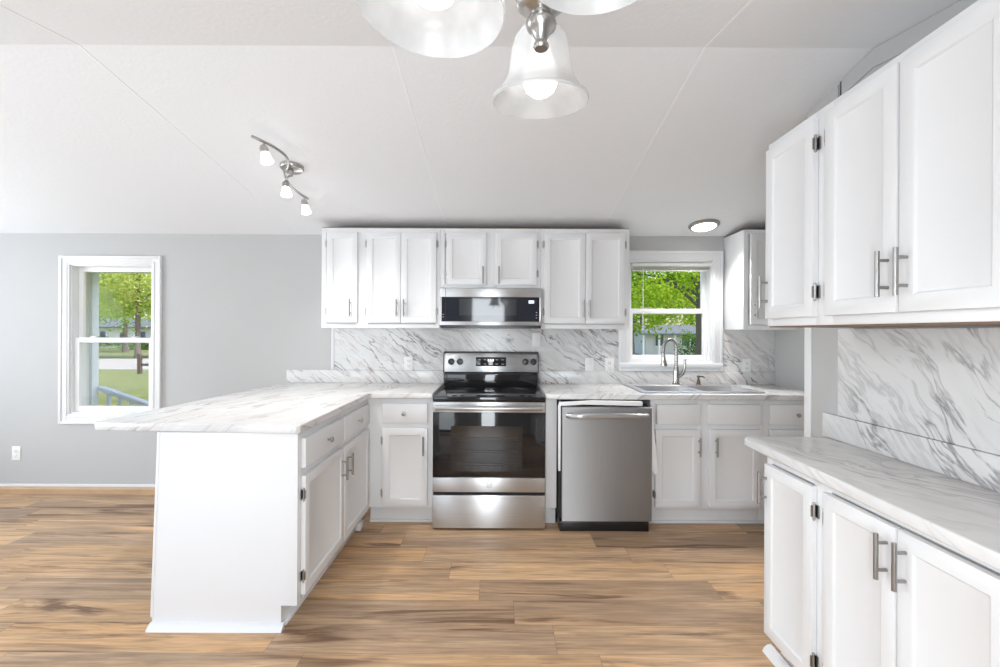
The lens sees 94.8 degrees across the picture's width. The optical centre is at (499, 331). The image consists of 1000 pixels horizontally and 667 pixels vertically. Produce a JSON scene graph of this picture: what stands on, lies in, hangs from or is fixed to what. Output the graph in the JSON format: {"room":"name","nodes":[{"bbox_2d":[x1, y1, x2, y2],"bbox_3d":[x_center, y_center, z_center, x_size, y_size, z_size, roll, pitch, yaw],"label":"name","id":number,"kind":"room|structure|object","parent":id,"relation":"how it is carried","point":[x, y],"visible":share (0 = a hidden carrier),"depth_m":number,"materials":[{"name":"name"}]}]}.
{"room":"kitchen","nodes":[
{"label":"kitchen","id":0,"kind":"room"},
{"bbox_2d":[0,233,725,483],"bbox_3d":[-1.481,0.260,3.825,7.680,2.133,0.130,0,0,0],"label":"wall","id":1,"kind":"structure","parent":0,"point":[240,312],"depth_m":3.76,"materials":[{"name":"grey paint"}]},
{"bbox_2d":[12,446,20,459],"bbox_3d":[-3.950,0.990,3.755,0.070,0.114,0.009,0,0,0],"label":"wall outlet","id":2,"kind":"object","parent":1,"relation":"attached to","point":[16,450],"visible":1,"depth_m":3.75,"materials":[{"name":"white plastic"}]},
{"bbox_2d":[0,486,154,494],"bbox_3d":[-3.406,1.290,3.745,3.600,0.056,0.018,0,0,0],"label":"trim","id":3,"kind":"structure","parent":1,"relation":"attached to","point":[3,489],"depth_m":3.74,"materials":[{"name":"brown wood"}]},
{"bbox_2d":[0,484,154,486],"bbox_3d":[-3.406,1.280,3.757,3.600,0.075,0.006,0,0,0],"label":"baseboard","id":4,"kind":"structure","parent":1,"relation":"attached to","point":[60,485],"depth_m":3.75,"materials":[{"name":"white paint"}]},
{"bbox_2d":[58,256,161,423],"bbox_3d":[-3.176,0.065,3.813,0.828,1.368,0.154,0,0,0],"label":"window","id":5,"kind":"structure","parent":1,"relation":"in","point":[72,340],"depth_m":3.74,"materials":[{"name":"white paint"}]},
{"bbox_2d":[0,5,296,233],"bbox_3d":[-1.651,-0.931,1.610,0.010,0.394,4.280,0,0,0],"label":"trim","id":6,"kind":"structure","parent":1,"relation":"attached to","point":[80,46],"depth_m":2.11,"materials":[{"name":"white"}]},
{"bbox_2d":[331,328,333,369],"bbox_3d":[-1.364,0.136,3.754,0.023,0.342,0.012,0,0,0],"label":"trim","id":7,"kind":"structure","parent":1,"relation":"attached to","point":[332,329],"depth_m":3.75,"materials":[{"name":"white paint"}]},
{"bbox_2d":[321,227,440,327],"bbox_3d":[-0.894,-0.408,3.576,0.888,0.754,0.366,0,0,0],"label":"upper cabinet","id":8,"kind":"object","parent":1,"relation":"attached to","point":[373,277],"visible":0.99,"depth_m":3.44,"materials":[{"name":"white paint"}]},
{"bbox_2d":[375,12,446,227],"bbox_3d":[-0.421,-0.926,1.610,0.010,0.394,4.280,0,0,0],"label":"trim","id":9,"kind":"structure","parent":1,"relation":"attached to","point":[376,14],"depth_m":2.13,"materials":[{"name":"white"}]},
{"bbox_2d":[334,328,618,370],"bbox_3d":[-0.193,0.143,3.756,2.319,0.342,0.008,0,0,0],"label":"backsplash","id":10,"kind":"structure","parent":1,"relation":"attached to","point":[354,348],"depth_m":3.75,"materials":[{"name":"stone"}]},
{"bbox_2d":[404,356,412,369],"bbox_3d":[-0.745,0.257,3.747,0.070,0.114,0.009,0,0,0],"label":"wall outlet","id":11,"kind":"object","parent":10,"relation":"attached to","point":[408,361],"visible":1,"depth_m":3.75,"materials":[{"name":"white plastic"}]},
{"bbox_2d":[532,333,540,346],"bbox_3d":[0.297,0.064,3.744,0.070,0.114,0.014,0,0,0],"label":"wall switch","id":12,"kind":"object","parent":10,"relation":"attached to","point":[536,337],"visible":1,"depth_m":3.75,"materials":[{"name":"white plastic"}]},
{"bbox_2d":[585,358,593,370],"bbox_3d":[0.729,0.266,3.744,0.070,0.114,0.014,0,0,0],"label":"wall switch","id":13,"kind":"object","parent":10,"relation":"attached to","point":[589,362],"visible":1,"depth_m":3.75,"materials":[{"name":"white plastic"}]},
{"bbox_2d":[605,358,613,370],"bbox_3d":[0.892,0.271,3.747,0.070,0.114,0.009,0,0,0],"label":"wall outlet","id":14,"kind":"object","parent":10,"relation":"attached to","point":[609,362],"visible":1,"depth_m":3.75,"materials":[{"name":"white plastic"}]},
{"bbox_2d":[440,228,540,288],"bbox_3d":[-0.072,-0.555,3.576,0.752,0.452,0.366,0,0,0],"label":"upper cabinet","id":15,"kind":"object","parent":1,"relation":"attached to","point":[469,257],"visible":0.9,"depth_m":3.44,"materials":[{"name":"white paint"}]},
{"bbox_2d":[440,288,541,328],"bbox_3d":[-0.066,-0.175,3.572,0.758,0.296,0.345,0,0,0],"label":"microwave","id":16,"kind":"object","parent":15,"relation":"attached to","point":[463,308],"visible":1,"depth_m":3.40,"materials":[{"name":"metal"}]},
{"bbox_2d":[540,228,628,328],"bbox_3d":[0.637,-0.401,3.576,0.666,0.754,0.366,0,0,0],"label":"upper cabinet","id":17,"kind":"object","parent":1,"relation":"attached to","point":[584,272],"visible":0.96,"depth_m":3.44,"materials":[{"name":"white paint"}]},
{"bbox_2d":[618,251,722,371],"bbox_3d":[1.391,-0.171,3.809,0.846,0.980,0.162,0,0,0],"label":"window","id":18,"kind":"structure","parent":1,"relation":"in","point":[711,282],"depth_m":3.74,"materials":[{"name":"white paint"}]},
{"bbox_2d":[632,263,709,329],"bbox_3d":[1.403,-0.293,3.775,0.636,0.548,0.042,0,0,0],"label":"window blind","id":19,"kind":"object","parent":18,"relation":"attached to","point":[651,267],"visible":1,"depth_m":3.77,"materials":[{"name":"white plastic"}]},
{"bbox_2d":[602,0,753,227],"bbox_3d":[0.804,-0.920,1.610,0.010,0.394,4.280,0,0,0],"label":"trim","id":20,"kind":"structure","parent":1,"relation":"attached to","point":[751,1],"depth_m":2.05,"materials":[{"name":"white"}]},
{"bbox_2d":[723,330,774,371],"bbox_3d":[2.027,0.153,3.756,0.424,0.342,0.008,0,0,0],"label":"backsplash","id":21,"kind":"structure","parent":1,"relation":"attached to","point":[758,346],"depth_m":3.75,"materials":[{"name":"stone"}]},
{"bbox_2d":[742,359,750,371],"bbox_3d":[2.009,0.276,3.747,0.070,0.114,0.009,0,0,0],"label":"wall outlet","id":22,"kind":"object","parent":21,"relation":"attached to","point":[746,363],"visible":1,"depth_m":3.75,"materials":[{"name":"white plastic"}]},
{"bbox_2d":[723,229,798,329],"bbox_3d":[2.034,-0.395,3.576,0.414,0.754,0.366,0,0,0],"label":"upper cabinet","id":23,"kind":"object","parent":1,"relation":"attached to","point":[745,249],"visible":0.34,"depth_m":3.45,"materials":[{"name":"white paint"}]},
{"bbox_2d":[0,494,780,666],"bbox_3d":[-1.486,1.376,1.605,7.680,0.100,4.550,0,0,0],"label":"floor","id":24,"kind":"structure","parent":0,"point":[76,569],"depth_m":2.30,"materials":[{"name":"brown wood"}]},
{"bbox_2d":[145,399,368,632],"bbox_3d":[-1.210,0.890,2.595,0.715,0.876,1.129,0,0,0],"label":"base cabinet","id":25,"kind":"object","parent":24,"relation":"on","point":[246,525],"visible":0.89,"depth_m":2.06,"materials":[{"name":"white paint"}]},
{"bbox_2d":[95,370,443,433],"bbox_3d":[-1.155,0.380,2.897,1.394,0.141,1.724,0,0,0],"label":"countertop","id":26,"kind":"structure","parent":25,"relation":"on","point":[308,398],"depth_m":2.68,"materials":[{"name":"stone"}]},
{"bbox_2d":[368,398,432,521],"bbox_3d":[-0.685,0.892,3.417,0.447,0.876,0.627,0,0,0],"label":"base cabinet","id":27,"kind":"object","parent":24,"relation":"on","point":[400,430],"visible":0.78,"depth_m":3.15,"materials":[{"name":"white paint"}]},
{"bbox_2d":[432,351,545,527],"bbox_3d":[-0.074,0.745,3.382,0.762,1.176,0.720,0,0,0],"label":"range","id":28,"kind":"object","parent":24,"relation":"on","point":[489,410],"visible":1,"depth_m":3.09,"materials":[{"name":"silver metal"}]},
{"bbox_2d":[433,386,545,401],"bbox_3d":[-0.073,0.451,3.393,0.760,0.031,0.605,0,0,0],"label":"cooktop","id":29,"kind":"object","parent":28,"relation":"in","point":[447,393],"depth_m":3.21,"materials":[{"name":"glass"}]},
{"bbox_2d":[544,399,556,522],"bbox_3d":[0.350,0.897,3.435,0.076,0.876,0.550,0,0,0],"label":"filler panel","id":30,"kind":"object","parent":24,"relation":"on","point":[550,404],"visible":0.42,"depth_m":3.16,"materials":[{"name":"white paint"}]},
{"bbox_2d":[555,399,657,530],"bbox_3d":[0.728,0.898,3.349,0.678,0.876,0.683,0,0,0],"label":"dishwasher","id":31,"kind":"object","parent":24,"relation":"on","point":[606,457],"visible":0.96,"depth_m":3.07,"materials":[{"name":"silver metal"}]},
{"bbox_2d":[570,403,647,405],"bbox_3d":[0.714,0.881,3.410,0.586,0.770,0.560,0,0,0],"label":"control panel","id":32,"kind":"object","parent":31,"relation":"in","point":[644,404],"depth_m":3.13,"materials":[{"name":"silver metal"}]},
{"bbox_2d":[639,400,763,523],"bbox_3d":[1.421,0.901,3.430,0.780,0.876,0.655,0,0,0],"label":"base cabinet","id":33,"kind":"object","parent":24,"relation":"on","point":[707,473],"visible":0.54,"depth_m":3.15,"materials":[{"name":"white paint"}]},
{"bbox_2d":[538,371,803,399],"bbox_3d":[1.274,0.391,3.439,1.926,0.141,0.639,0,0,0],"label":"countertop","id":34,"kind":"structure","parent":33,"relation":"on","point":[590,385],"depth_m":3.68,"materials":[{"name":"stone"}]},
{"bbox_2d":[660,338,685,384],"bbox_3d":[1.367,0.231,3.635,0.203,0.366,0.063,0,0,-12],"label":"faucet","id":35,"kind":"object","parent":34,"relation":"on","point":[676,375],"visible":1,"depth_m":3.62,"materials":[{"name":"silver metal"}]},
{"bbox_2d":[623,383,764,393],"bbox_3d":[1.408,0.506,3.438,0.850,0.181,0.525,0,0,0],"label":"sink","id":36,"kind":"object","parent":34,"relation":"in","point":[643,388],"visible":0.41,"depth_m":3.57,"materials":[{"name":"silver metal"}]},
{"bbox_2d":[696,375,704,384],"bbox_3d":[1.585,0.380,3.633,0.075,0.072,0.042,0,0,45],"label":"soap dispenser","id":37,"kind":"object","parent":36,"relation":"on","point":[698,376],"visible":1,"depth_m":3.63,"materials":[{"name":"silver metal"}]},
{"bbox_2d":[757,400,803,523],"bbox_3d":[2.023,0.904,3.434,0.422,0.876,0.649,0,0,0],"label":"base cabinet","id":38,"kind":"object","parent":24,"relation":"on","point":[782,418],"visible":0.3,"depth_m":3.14,"materials":[{"name":"white paint"}]},
{"bbox_2d":[757,457,999,666],"bbox_3d":[1.249,0.919,1.430,0.409,0.839,1.000,0,0,0],"label":"base cabinet","id":39,"kind":"object","parent":24,"relation":"on","point":[847,583],"visible":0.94,"depth_m":1.39,"materials":[{"name":"white paint"}]},
{"bbox_2d":[745,413,999,570],"bbox_3d":[1.245,0.428,1.475,0.424,0.141,1.150,0,0,0],"label":"countertop","id":40,"kind":"structure","parent":39,"relation":"on","point":[949,493],"depth_m":1.44,"materials":[{"name":"stone"}]},
{"bbox_2d":[0,0,960,235],"bbox_3d":[-1.476,-0.961,1.605,7.840,0.526,4.710,0,0,0],"label":"ceiling","id":41,"kind":"structure","parent":0,"point":[313,80],"depth_m":2.20,"materials":[{"name":"paint"}]},
{"bbox_2d":[251,135,311,214],"bbox_3d":[-1.212,-0.866,2.622,0.132,0.233,0.684,0,0,-7],"label":"track light","id":42,"kind":"object","parent":41,"relation":"attached to","point":[292,168],"visible":1,"depth_m":2.66,"materials":[{"name":"silver metal"}]},
{"bbox_2d":[355,0,637,118],"bbox_3d":[0.013,-0.632,0.626,0.344,0.565,0.514,0,0,0],"label":"chandelier","id":43,"kind":"object","parent":41,"relation":"hanging from","point":[540,69],"visible":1,"depth_m":0.73,"materials":[{"name":"white glass"}]},
{"bbox_2d":[688,219,719,231],"bbox_3d":[1.561,-0.812,3.519,0.224,0.056,0.222,0,0,4],"label":"ceiling light","id":44,"kind":"object","parent":41,"relation":"attached to","point":[703,225],"visible":1,"depth_m":3.48,"materials":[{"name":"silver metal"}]},
{"bbox_2d":[692,223,716,231],"bbox_3d":[1.561,-0.799,3.516,0.176,0.014,0.176,0,-9,0],"label":"diffuser","id":45,"kind":"object","parent":44,"relation":"attached to","point":[696,227],"depth_m":3.50,"materials":[{"name":"white plastic"}]},
{"bbox_2d":[774,328,804,389],"bbox_3d":[2.304,0.151,2.978,0.130,2.384,1.565,0,0,0],"label":"wall","id":46,"kind":"structure","parent":0,"point":[789,344],"depth_m":3.56,"materials":[{"name":"grey paint"}]},
{"bbox_2d":[807,55,999,436],"bbox_3d":[1.915,0.117,0.823,0.910,2.450,2.745,0,0,0],"label":"wall partition","id":47,"kind":"structure","parent":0,"point":[824,340],"depth_m":2.06,"materials":[{"name":"grey paint"}]},
{"bbox_2d":[804,328,811,436],"bbox_3d":[1.454,0.390,2.172,0.008,1.900,0.045,0,0,0],"label":"trim","id":48,"kind":"structure","parent":47,"relation":"attached to","point":[808,331],"depth_m":2.17,"materials":[{"name":"white paint"}]},
{"bbox_2d":[812,85,838,114],"bbox_3d":[1.461,-0.964,2.067,0.007,0.207,0.165,0,0,0],"label":"trim","id":49,"kind":"structure","parent":47,"relation":"attached to","point":[834,94],"depth_m":2.05,"materials":[{"name":"grey paint"}]},
{"bbox_2d":[758,0,999,327],"bbox_3d":[1.255,-0.394,1.415,0.409,0.751,0.970,0,0,0],"label":"upper cabinet","id":50,"kind":"object","parent":47,"relation":"attached to","point":[883,203],"visible":1,"depth_m":1.24,"materials":[{"name":"white paint"}]},
{"bbox_2d":[841,0,977,94],"bbox_3d":[1.461,-0.875,0.713,0.006,0.464,2.505,0,0,0],"label":"trim","id":51,"kind":"structure","parent":47,"relation":"attached to","point":[900,43],"depth_m":1.68,"materials":[{"name":"grey paint"}]},
{"bbox_2d":[838,328,999,454],"bbox_3d":[1.454,0.172,1.438,0.008,0.370,1.075,0,0,0],"label":"backsplash","id":52,"kind":"structure","parent":47,"relation":"attached to","point":[942,384],"depth_m":1.57,"materials":[{"name":"stone"}]},
{"label":"outside","id":53,"kind":"structure","parent":0,"visible":0},
{"bbox_2d":[98,347,641,405],"bbox_3d":[-15.009,1.965,46.950,150.000,0.200,86.100,0,0,0],"label":"ground","id":54,"kind":"structure","parent":53,"point":[129,382],"depth_m":18.09,"materials":[{"name":"green plant"}]},
{"bbox_2d":[99,274,132,320],"bbox_3d":[-75.581,-5.794,86.322,22.576,14.788,9.157,0,0,0],"label":"tree","id":55,"kind":"object","parent":54,"relation":"on","point":[102,274],"visible":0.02,"depth_m":85.89,"materials":[{"name":"green plant"}]},
{"bbox_2d":[99,336,148,349],"bbox_3d":[-39.393,1.247,46.145,14.884,1.758,2.735,0,0,0],"label":"bush","id":56,"kind":"object","parent":54,"relation":"on","point":[132,345],"visible":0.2,"depth_m":45.69,"materials":[{"name":"green plant"}]},
{"bbox_2d":[99,359,148,369],"bbox_3d":[-35.008,1.765,26.750,110.000,0.020,8.500,0,0,0],"label":"road","id":57,"kind":"structure","parent":54,"relation":"on","point":[104,364],"depth_m":25.72,"materials":[{"name":"grey concrete"}]},
{"bbox_2d":[99,273,150,357],"bbox_3d":[-25.667,-2.298,32.204,10.515,8.236,6.374,0,0,0],"label":"tree","id":58,"kind":"object","parent":54,"relation":"on","point":[119,283],"visible":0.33,"depth_m":31.62,"materials":[{"name":"green plant"}]},
{"bbox_2d":[99,273,150,351],"bbox_3d":[-32.550,-2.877,40.231,8.618,9.336,7.361,0,0,-30],"label":"tree","id":59,"kind":"object","parent":54,"relation":"on","point":[124,317],"visible":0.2,"depth_m":40.09,"materials":[{"name":"green plant"}]},
{"bbox_2d":[99,318,150,347],"bbox_3d":[-41.501,0.076,54.500,10.000,3.340,6.000,0,0,0],"label":"house","id":60,"kind":"structure","parent":54,"relation":"on","point":[103,332],"depth_m":51.99,"materials":[{"name":"white"}]},
{"bbox_2d":[99,273,150,319],"bbox_3d":[-55.657,-5.270,70.513,25.778,13.920,9.675,0,0,0],"label":"tree","id":61,"kind":"object","parent":54,"relation":"on","point":[106,273],"visible":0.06,"depth_m":68.92,"materials":[{"name":"green plant"}]},
{"bbox_2d":[137,353,148,373],"bbox_3d":[-12.607,1.426,20.500,7.040,0.900,0.140,0,0,0],"label":"rail fence","id":62,"kind":"object","parent":54,"relation":"on","point":[140,364],"visible":0.23,"depth_m":20.46,"materials":[{"name":"brown wood"}]},
{"bbox_2d":[631,272,695,354],"bbox_3d":[7.840,-0.581,21.082,6.212,5.109,3.248,0,0,-9],"label":"tree","id":63,"kind":"object","parent":54,"relation":"on","point":[636,317],"visible":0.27,"depth_m":21.03,"materials":[{"name":"green plant"}]},
{"bbox_2d":[632,272,695,324],"bbox_3d":[15.052,-2.660,46.839,13.911,9.332,6.688,0,0,8],"label":"tree","id":64,"kind":"object","parent":54,"relation":"on","point":[671,318],"visible":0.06,"depth_m":46.89,"materials":[{"name":"green plant"}]},
{"bbox_2d":[634,325,695,354],"bbox_3d":[14.997,0.680,42.000,6.000,2.640,5.400,0,0,0],"label":"house","id":65,"kind":"structure","parent":54,"relation":"on","point":[650,345],"depth_m":40.00,"materials":[{"name":"white"}]},
{"bbox_2d":[631,269,701,354],"bbox_3d":[4.203,-0.646,12.749,4.639,5.205,4.003,0,0,-9],"label":"tree","id":66,"kind":"object","parent":54,"relation":"on","point":[660,285],"visible":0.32,"depth_m":12.20,"materials":[{"name":"green plant"}]},
{"bbox_2d":[666,273,695,324],"bbox_3d":[21.417,-2.646,53.955,14.220,9.362,6.361,0,0,0],"label":"tree","id":67,"kind":"object","parent":54,"relation":"on","point":[693,319],"visible":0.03,"depth_m":53.83,"materials":[{"name":"green plant"}]},
{"bbox_2d":[672,329,695,354],"bbox_3d":[14.356,1.015,33.985,3.706,2.711,2.008,0,0,0],"label":"bush","id":68,"kind":"object","parent":54,"relation":"on","point":[691,336],"visible":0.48,"depth_m":33.80,"materials":[{"name":"green plant"}]},
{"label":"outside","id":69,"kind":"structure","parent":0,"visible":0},
{"bbox_3d":[-4.606,1.422,4.675,3.200,0.100,1.550,0,0,0],"label":"floor","id":70,"kind":"structure","parent":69,"visible":0},
{"bbox_2d":[89,272,98,405],"bbox_3d":[-4.662,0.342,5.250,0.120,2.060,0.120,0,0,0],"label":"porch post","id":71,"kind":"object","parent":70,"relation":"on","point":[93,276],"visible":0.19,"depth_m":5.23,"materials":[{"name":"white paint"}]},
{"bbox_2d":[97,386,148,405],"bbox_3d":[-3.921,1.271,5.300,1.370,1.289,0.090,0,0,0],"label":"porch railing","id":72,"kind":"object","parent":70,"relation":"on","point":[109,392],"visible":0.17,"depth_m":5.27,"materials":[{"name":"white paint"}]},
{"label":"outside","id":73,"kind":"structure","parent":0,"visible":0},
{"bbox_2d":[99,272,150,272],"bbox_3d":[-4.396,-0.857,4.700,4.400,0.300,1.600,0,0,0],"label":"roof porch","id":74,"kind":"structure","parent":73,"point":[99,272],"depth_m":5.48,"materials":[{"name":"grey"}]},
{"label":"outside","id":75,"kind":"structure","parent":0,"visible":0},
{"bbox_2d":[86,272,88,404],"bbox_3d":[-5.236,0.259,4.720,1.930,2.220,0.120,0,0,0],"label":"wall","id":76,"kind":"structure","parent":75,"point":[87,273],"depth_m":4.76,"materials":[{"name":"white paint"}]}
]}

